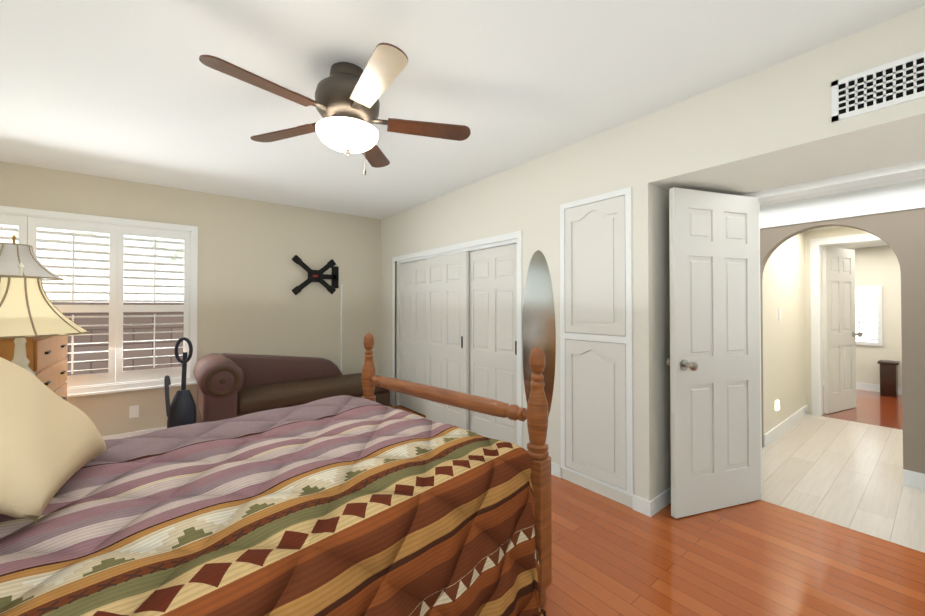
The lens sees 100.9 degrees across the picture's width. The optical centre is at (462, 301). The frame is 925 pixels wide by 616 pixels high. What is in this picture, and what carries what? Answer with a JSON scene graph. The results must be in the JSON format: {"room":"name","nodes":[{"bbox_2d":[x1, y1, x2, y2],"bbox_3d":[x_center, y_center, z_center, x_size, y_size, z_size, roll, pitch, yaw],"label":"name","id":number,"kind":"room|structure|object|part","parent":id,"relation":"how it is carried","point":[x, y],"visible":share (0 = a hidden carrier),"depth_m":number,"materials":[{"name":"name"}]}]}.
{"room":"bedroom","nodes":[
{"label":"bedroom","id":0,"kind":"room"},
{"bbox_2d":[0,161,380,436],"bbox_3d":[-2.738,0.096,4.097,4.230,2.500,0.120,0,-1,-38],"label":"wall","id":1,"kind":"structure","parent":0,"point":[252,274],"depth_m":4.28,"materials":[{"name":"beige paint"}]},
{"bbox_2d":[0,206,197,397],"bbox_3d":[-3.520,0.029,3.458,1.850,1.640,0.155,0,-1,-38],"label":"window","id":2,"kind":"structure","parent":1,"relation":"in","point":[77,391],"depth_m":3.69,"materials":[{"name":"white wood"}]},
{"bbox_2d":[0,214,189,386],"bbox_3d":[-3.511,0.019,3.446,1.702,1.496,0.096,0,-1,-38],"label":"window shutters","id":3,"kind":"object","parent":2,"relation":"attached to","point":[115,308],"visible":0.73,"depth_m":3.61,"materials":[{"name":"white wood"}]},
{"bbox_2d":[129,405,138,417],"bbox_3d":[-3.162,1.059,3.671,0.070,0.115,0.006,0,-1,-38],"label":"electrical outlet plate","id":4,"kind":"object","parent":1,"relation":"attached to","point":[133,411],"visible":1,"depth_m":3.67,"materials":[{"name":"white plastic"}]},
{"bbox_2d":[102,427,166,439],"bbox_3d":[-2.697,1.300,4.032,3.990,0.090,0.012,0,-1,-38],"label":"baseboard","id":5,"kind":"structure","parent":1,"relation":"attached to","point":[130,434],"depth_m":3.65,"materials":[{"name":"white wood"}]},
{"bbox_2d":[292,255,338,294],"bbox_3d":[-1.803,-0.313,4.700,0.590,0.479,0.096,0,-1,-38],"label":"tv wall mount","id":6,"kind":"object","parent":1,"relation":"attached to","point":[319,276],"visible":1,"depth_m":4.70,"materials":[{"name":"black metal"}]},
{"bbox_2d":[340,284,341,372],"bbox_3d":[-1.567,0.520,4.933,0.020,1.490,0.012,0,-1,-38],"label":"cord cover","id":7,"kind":"object","parent":1,"relation":"attached to","point":[341,335],"visible":0.58,"depth_m":4.93,"materials":[{"name":"white plastic"}]},
{"bbox_2d":[0,0,924,218],"bbox_3d":[-0.532,-1.227,1.947,5.010,0.100,6.250,0,-1,-38],"label":"ceiling","id":8,"kind":"structure","parent":0,"point":[134,91],"depth_m":2.00,"materials":[{"name":"white paint"}]},
{"bbox_2d":[199,43,470,174],"bbox_3d":[-0.580,-0.913,1.917,1.238,0.530,1.220,0,-1,-38],"label":"ceiling fan","id":9,"kind":"object","parent":8,"relation":"hanging from","point":[346,103],"visible":1,"depth_m":1.84,"materials":[{"name":"brown wood"}]},
{"bbox_3d":[-0.585,-0.912,1.945,0.593,0.530,0.583,0,-1,-38],"label":"motor","id":10,"kind":"part","parent":9,"relation":"part of","materials":[{"name":"brown metal"}]},
{"bbox_3d":[-0.588,-0.825,1.956,0.310,0.095,0.310,0,-1,-38],"label":"lamp shade","id":11,"kind":"part","parent":9,"relation":"part of","materials":[{"name":"white glass"}]},
{"bbox_2d":[380,6,924,507],"bbox_3d":[1.033,0.086,3.169,0.780,2.500,6.010,0,-1,-38],"label":"wall","id":12,"kind":"structure","parent":0,"point":[768,128],"depth_m":2.40,"materials":[{"name":"beige paint"}]},
{"bbox_2d":[392,230,522,447],"bbox_3d":[-0.160,0.379,4.135,0.132,1.935,2.280,0,-1,-38],"label":"trim","id":13,"kind":"structure","parent":12,"relation":"attached to","point":[497,241],"depth_m":3.50,"materials":[{"name":"white wood"}]},
{"bbox_2d":[399,244,516,443],"bbox_3d":[-0.164,0.417,4.132,0.083,1.835,2.162,0,-1,-38],"label":"closet doors","id":14,"kind":"structure","parent":12,"relation":"in","point":[458,322],"depth_m":3.86,"materials":[{"name":"white wood"}]},
{"bbox_2d":[522,250,555,416],"bbox_3d":[0.611,0.315,3.076,0.006,1.460,0.350,0,-1,-38],"label":"oval mirror","id":15,"kind":"object","parent":12,"relation":"attached to","point":[538,324],"visible":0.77,"depth_m":3.06,"materials":[{"name":"silver glass"}]},
{"bbox_2d":[551,462,560,477],"bbox_3d":[0.620,1.289,3.041,0.012,0.090,0.400,0,-1,-38],"label":"baseboard","id":16,"kind":"structure","parent":12,"relation":"attached to","point":[555,468],"depth_m":2.91,"materials":[{"name":"white wood"}]},
{"bbox_2d":[565,195,626,489],"bbox_3d":[0.924,0.266,2.680,0.020,1.922,0.472,0,-1,-38],"label":"doors","id":17,"kind":"structure","parent":12,"relation":"attached to","point":[595,371],"depth_m":2.66,"materials":[{"name":"white wood"}]},
{"bbox_2d":[560,187,632,495],"bbox_3d":[0.946,0.256,2.697,0.080,1.990,0.560,0,-1,-38],"label":"trim","id":18,"kind":"structure","parent":12,"relation":"attached to","point":[627,339],"depth_m":2.53,"materials":[{"name":"white wood"}]},
{"bbox_2d":[646,487,670,516],"bbox_3d":[1.465,1.285,2.600,0.792,0.090,0.012,0,-1,-38],"label":"baseboard","id":19,"kind":"structure","parent":12,"relation":"attached to","point":[655,505],"depth_m":2.42,"materials":[{"name":"white wood"}]},
{"bbox_2d":[831,51,924,121],"bbox_3d":[1.851,-0.907,1.507,0.010,0.180,0.570,0,-1,-38],"label":"air vent","id":20,"kind":"object","parent":12,"relation":"in","point":[899,81],"visible":1,"depth_m":1.61,"materials":[{"name":"white metal"}]},
{"bbox_2d":[390,385,924,615],"bbox_3d":[1.848,1.370,3.544,10.520,0.060,6.410,0,-1,-38],"label":"floor","id":21,"kind":"structure","parent":0,"point":[610,557],"depth_m":2.11,"materials":[{"name":"brown wood"}]},
{"bbox_2d":[0,335,67,400],"bbox_3d":[-3.072,0.759,2.558,0.497,1.140,1.050,0,-1,-38],"label":"dresser","id":22,"kind":"object","parent":21,"relation":"on","point":[47,358],"visible":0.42,"depth_m":2.54,"materials":[{"name":"brown wood"}]},
{"bbox_2d":[0,235,63,280],"bbox_3d":[-3.034,-0.132,2.578,0.476,0.640,0.476,0,-1,-38],"label":"light","id":23,"kind":"object","parent":22,"relation":"on","point":[13,255],"visible":0.58,"depth_m":2.53,"materials":[{"name":"beige fabric"}]},
{"bbox_2d":[164,337,195,427],"bbox_3d":[-2.288,0.815,3.097,0.307,1.039,0.295,0,-1,-23],"label":"vacuum cleaner","id":24,"kind":"object","parent":21,"relation":"on","point":[181,410],"visible":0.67,"depth_m":3.10,"materials":[{"name":"black plastic"}]},
{"bbox_2d":[0,332,551,615],"bbox_3d":[-0.866,0.606,1.331,1.499,1.420,2.194,-1,-1,43],"label":"bed","id":25,"kind":"object","parent":21,"relation":"on","point":[366,504],"visible":1,"depth_m":1.13,"materials":[{"name":"multicoloured fabric"}]},
{"bbox_3d":[-0.866,0.606,1.331,1.394,1.420,2.194,-1,-1,43],"label":"frame","id":26,"kind":"part","parent":25,"relation":"part of","materials":[{"name":"brown wood"}]},
{"bbox_2d":[194,353,389,422],"bbox_3d":[-1.795,0.947,4.200,1.870,0.800,0.812,0,-1,-38],"label":"chaise lounge","id":27,"kind":"object","parent":21,"relation":"on","point":[230,385],"visible":0.71,"depth_m":3.92,"materials":[{"name":"brown leather"}]},
{"bbox_2d":[877,360,899,396],"bbox_3d":[6.220,1.117,5.566,0.325,0.490,0.200,0,-1,-38],"label":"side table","id":28,"kind":"object","parent":21,"relation":"on","point":[889,378],"visible":0.96,"depth_m":5.48,"materials":[{"name":"brown wood"}]},
{"bbox_3d":[-2.102,0.970,1.693,0.580,0.700,0.486,0,-1,-38],"label":"nightstand","id":29,"kind":"object","parent":21,"relation":"on","visible":0},
{"bbox_2d":[0,262,89,376],"bbox_3d":[-2.021,0.220,1.743,0.456,0.800,0.456,0,-1,-38],"label":"bedside lamp","id":30,"kind":"object","parent":29,"relation":"on","point":[28,308],"visible":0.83,"depth_m":1.70,"materials":[{"name":"beige fabric"}]},
{"bbox_3d":[-2.021,0.019,1.746,0.456,0.268,0.456,0,-1,-38],"label":"lamp shade","id":31,"kind":"part","parent":30,"relation":"part of","materials":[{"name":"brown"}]},
{"bbox_2d":[762,232,809,433],"bbox_3d":[3.474,0.247,4.159,1.860,2.200,0.120,0,-1,-38],"label":"wall","id":32,"kind":"structure","parent":0,"point":[786,339],"depth_m":4.03,"materials":[{"name":"beige paint"}]},
{"bbox_2d":[775,400,779,410],"bbox_3d":[3.122,1.028,3.783,0.070,0.090,0.020,0,-1,-38],"label":"outlet","id":33,"kind":"object","parent":32,"relation":"attached to","point":[777,405],"visible":1,"depth_m":3.77,"materials":[{"name":"beige plastic"}]},
{"bbox_2d":[778,309,780,320],"bbox_3d":[3.235,0.134,3.891,0.070,0.120,0.006,0,-1,-38],"label":"switch plate","id":34,"kind":"object","parent":32,"relation":"attached to","point":[779,314],"visible":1,"depth_m":3.87,"materials":[{"name":"white plastic"}]},
{"bbox_2d":[764,405,807,446],"bbox_3d":[3.464,1.290,4.054,1.728,0.110,0.014,0,-1,-38],"label":"baseboard","id":35,"kind":"structure","parent":32,"relation":"attached to","point":[782,427],"depth_m":3.93,"materials":[{"name":"white wood"}]},
{"bbox_2d":[760,208,924,473],"bbox_3d":[3.175,0.233,2.941,0.120,2.200,3.800,0,-1,-38],"label":"wall","id":36,"kind":"structure","parent":0,"point":[901,233],"depth_m":2.77,"materials":[{"name":"beige paint"}]},
{"bbox_2d":[760,174,924,248],"bbox_3d":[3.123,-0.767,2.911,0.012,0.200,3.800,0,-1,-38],"label":"ceiling","id":37,"kind":"structure","parent":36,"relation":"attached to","point":[894,197],"depth_m":3.01,"materials":[{"name":"white paint"}]},
{"bbox_2d":[903,469,924,489],"bbox_3d":[3.754,1.269,2.088,0.014,0.110,1.760,0,-1,-38],"label":"baseboard","id":38,"kind":"structure","parent":36,"relation":"attached to","point":[913,479],"depth_m":2.73,"materials":[{"name":"white wood"}]},
{"bbox_2d":[806,227,901,414],"bbox_3d":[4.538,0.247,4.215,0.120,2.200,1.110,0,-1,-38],"label":"wall","id":39,"kind":"structure","parent":0,"point":[879,265],"depth_m":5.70,"materials":[{"name":"beige paint"}]},
{"bbox_2d":[822,246,862,413],"bbox_3d":[4.692,0.340,4.746,0.740,2.010,0.206,0,-1,-25],"label":"door","id":40,"kind":"structure","parent":39,"relation":"in","point":[839,333],"depth_m":4.71,"materials":[{"name":"white wood"}]},
{"bbox_2d":[810,233,882,415],"bbox_3d":[4.486,0.298,4.282,0.144,2.100,0.840,0,-1,-38],"label":"door frame","id":41,"kind":"structure","parent":39,"relation":"attached to","point":[817,244],"depth_m":4.53,"materials":[{"name":"white wood"}]},
{"bbox_2d":[823,379,901,394],"bbox_3d":[6.187,1.310,5.881,0.014,0.110,3.300,0,-1,-38],"label":"baseboard","id":42,"kind":"structure","parent":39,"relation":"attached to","point":[860,386],"depth_m":5.83,"materials":[{"name":"white wood"}]},
{"bbox_2d":[855,286,882,345],"bbox_3d":[6.155,0.215,5.920,0.030,0.900,0.480,0,-1,-38],"label":"window","id":43,"kind":"structure","parent":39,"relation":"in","point":[869,319],"depth_m":5.83,"materials":[{"name":"white glass"}]},
{"bbox_3d":[2.319,0.076,2.267,0.120,2.500,3.800,0,-1,-38],"label":"wall","id":44,"kind":"structure","parent":0,"visible":0},
{"bbox_2d":[666,187,760,517],"bbox_3d":[1.642,0.310,2.463,0.739,2.020,0.206,0,-1,-18],"label":"entry door","id":45,"kind":"structure","parent":44,"relation":"in","point":[713,362],"depth_m":2.44,"materials":[{"name":"white wood"}]},
{"bbox_2d":[740,160,924,492],"bbox_3d":[2.462,0.279,2.084,0.144,2.090,1.540,0,-1,-38],"label":"door frame","id":46,"kind":"structure","parent":44,"relation":"attached to","point":[882,174],"depth_m":2.31,"materials":[{"name":"white wood"}]},
{"label":"outside","id":47,"kind":"structure","parent":0,"visible":0},
{"bbox_2d":[0,224,183,302],"bbox_3d":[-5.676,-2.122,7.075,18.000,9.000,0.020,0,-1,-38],"label":"trees","id":48,"kind":"object","parent":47,"point":[63,296],"depth_m":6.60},
{"bbox_2d":[52,302,183,375],"bbox_3d":[-4.189,1.185,5.156,18.000,2.345,0.020,0,-1,-38],"label":"fence","id":49,"kind":"object","parent":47,"point":[126,345],"visible":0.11,"depth_m":5.01,"materials":[{"name":"brown wood"}]}
]}

